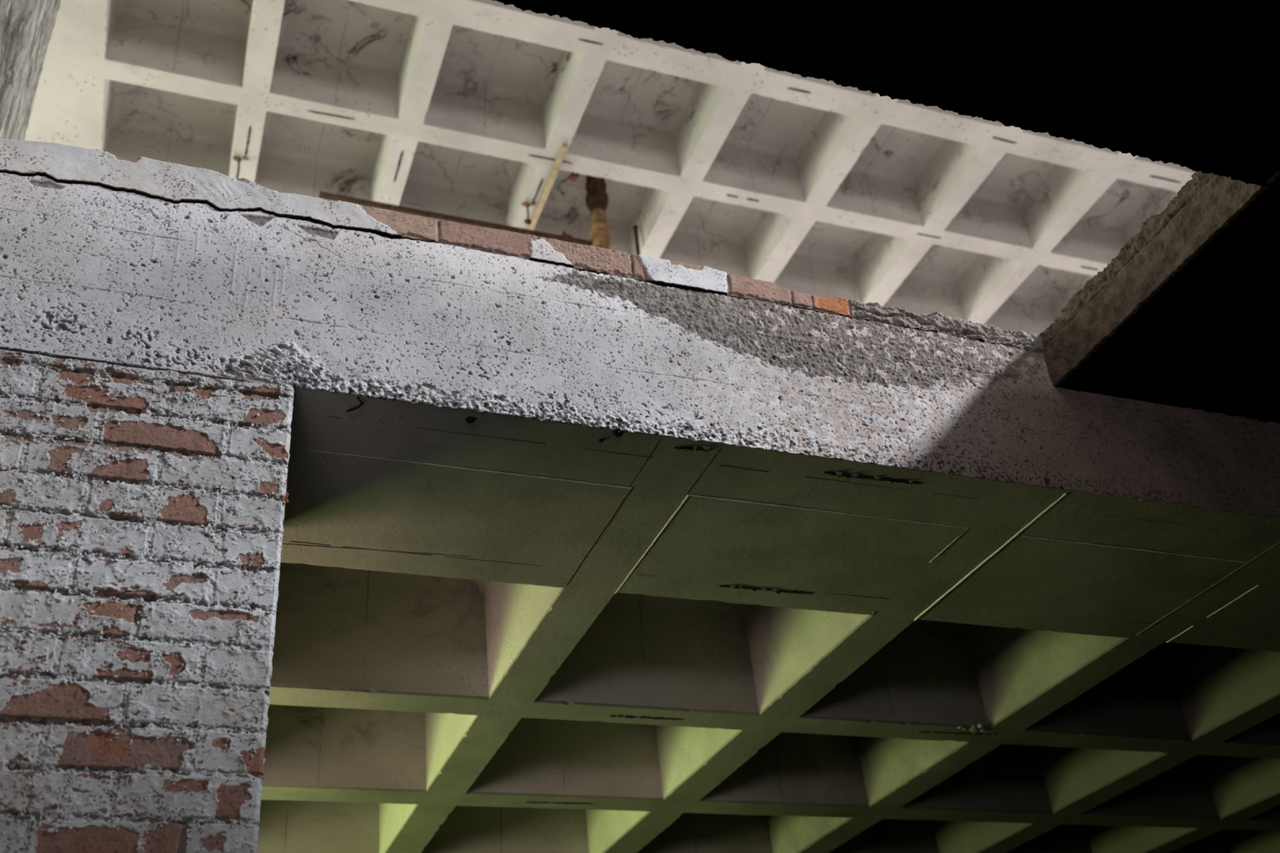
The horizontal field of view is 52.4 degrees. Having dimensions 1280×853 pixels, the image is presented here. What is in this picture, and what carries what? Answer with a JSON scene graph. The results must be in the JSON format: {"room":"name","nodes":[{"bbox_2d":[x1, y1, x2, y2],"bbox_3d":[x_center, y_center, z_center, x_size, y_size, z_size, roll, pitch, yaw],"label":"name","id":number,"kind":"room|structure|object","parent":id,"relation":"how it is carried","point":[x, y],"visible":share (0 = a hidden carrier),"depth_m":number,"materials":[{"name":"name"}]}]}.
{"room":"abandoned building","nodes":[
{"label":"abandoned building","id":0,"kind":"room"},
{"bbox_2d":[0,346,294,852],"bbox_3d":[-1.772,1.227,1.534,2.400,3.112,0.609,8,-35,-19],"label":"brick wall","id":1,"kind":"structure","parent":0,"point":[142,508],"depth_m":2.21,"materials":[{"name":"white brick"}]},
{"bbox_2d":[24,0,1195,333],"bbox_3d":[-1.719,-0.740,9.747,15.000,0.422,8.600,8,-35,-19],"label":"ceiling","id":2,"kind":"structure","parent":0,"point":[466,108],"depth_m":8.30,"materials":[{"name":"concrete"}]},
{"bbox_2d":[232,155,248,178],"bbox_3d":[-2.416,-1.563,7.856,0.097,0.176,0.034,2,-34,-12],"label":"hanging wire","id":3,"kind":"object","parent":2,"relation":"hanging from","point":[236,158],"visible":0.98,"depth_m":7.88,"materials":[{"name":"metal"}]},
{"bbox_2d":[521,201,535,224],"bbox_3d":[-0.717,-1.375,8.390,0.093,0.178,0.044,1,-34,-10],"label":"hanging wire","id":4,"kind":"object","parent":2,"relation":"hanging from","point":[527,221],"visible":1,"depth_m":8.40,"materials":[{"name":"metal"}]},
{"bbox_2d":[526,143,568,230],"bbox_3d":[-0.665,-1.406,8.474,0.036,0.026,1.200,8,-35,-19],"label":"batten","id":5,"kind":"object","parent":2,"relation":"attached to","point":[562,151],"visible":0.56,"depth_m":8.28,"materials":[{"name":"beige wood"}]},
{"bbox_2d":[569,172,578,182],"bbox_3d":[-0.446,-1.695,8.835,0.048,0.030,0.066,8,-35,-19],"label":"box","id":6,"kind":"object","parent":2,"relation":"attached to","point":[573,177],"visible":0.94,"depth_m":8.82,"materials":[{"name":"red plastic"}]},
{"bbox_2d":[257,387,1279,852],"bbox_3d":[0.246,2.768,7.366,12.000,0.399,9.845,8,-35,-19],"label":"ceiling","id":7,"kind":"structure","parent":0,"point":[495,633],"depth_m":4.08,"materials":[{"name":"paint"}]},
{"bbox_2d":[0,172,1279,518],"bbox_3d":[2.282,0.184,3.777,11.200,0.444,0.168,8,-35,-19],"label":"beam","id":8,"kind":"structure","parent":7,"relation":"attached to","point":[98,273],"depth_m":2.85,"materials":[{"name":"concrete"}]},
{"bbox_2d":[0,138,1044,352],"bbox_3d":[-0.743,-0.436,2.864,3.880,0.111,0.168,8,-35,-19],"label":"brick wall","id":9,"kind":"structure","parent":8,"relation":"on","point":[174,183],"depth_m":2.88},
{"bbox_2d":[632,225,639,255],"bbox_3d":[-0.012,-1.170,8.808,0.040,0.480,0.040,8,-35,-19],"label":"rod","id":10,"kind":"object","parent":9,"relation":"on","point":[634,227],"visible":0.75,"depth_m":8.86,"materials":[{"name":"metal"}]},
{"bbox_2d":[589,0,1279,423],"bbox_3d":[2.374,-2.372,0.235,14.000,0.183,8.183,8,-35,-19],"label":"ceiling","id":11,"kind":"structure","parent":0,"point":[1204,75],"depth_m":2.47,"materials":[{"name":"concrete"}]},
{"bbox_2d":[492,0,1279,186],"bbox_3d":[-0.145,-0.795,2.273,3.142,0.186,0.066,8,-35,-19],"label":"slab lip","id":12,"kind":"structure","parent":11,"relation":"attached to","point":[732,48],"depth_m":2.43,"materials":[{"name":"beige concrete"}]},
{"bbox_2d":[1040,170,1279,386],"bbox_3d":[1.209,-0.386,3.105,0.065,0.198,0.860,8,-35,-19],"label":"slab edge","id":13,"kind":"structure","parent":11,"relation":"attached to","point":[1206,203],"depth_m":3.08,"materials":[{"name":"concrete"}]},
{"bbox_3d":[-1.203,2.399,7.072,15.000,0.095,9.700,8,-35,-19],"label":"floor","id":14,"kind":"structure","parent":0,"visible":0},
{"bbox_2d":[0,0,60,139],"bbox_3d":[-2.306,-1.555,4.504,0.502,3.866,0.453,8,-35,-19],"label":"column","id":15,"kind":"structure","parent":14,"relation":"on","point":[27,27],"depth_m":4.21,"materials":[{"name":"paint"}]},
{"bbox_2d":[585,174,610,249],"bbox_3d":[-0.136,0.080,7.698,0.156,4.278,0.158,8,-35,-19],"label":"pipe","id":16,"kind":"object","parent":14,"relation":"on","point":[597,197],"visible":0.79,"depth_m":8.65,"materials":[{"name":"metal"}]},
{"bbox_2d":[319,191,591,245],"bbox_3d":[-1.138,-1.315,8.227,1.744,0.102,0.072,8,-35,-19],"label":"pipe","id":17,"kind":"object","parent":16,"relation":"attached to","point":[564,237],"visible":0.76,"depth_m":8.18,"materials":[{"name":"metal"}]}
]}

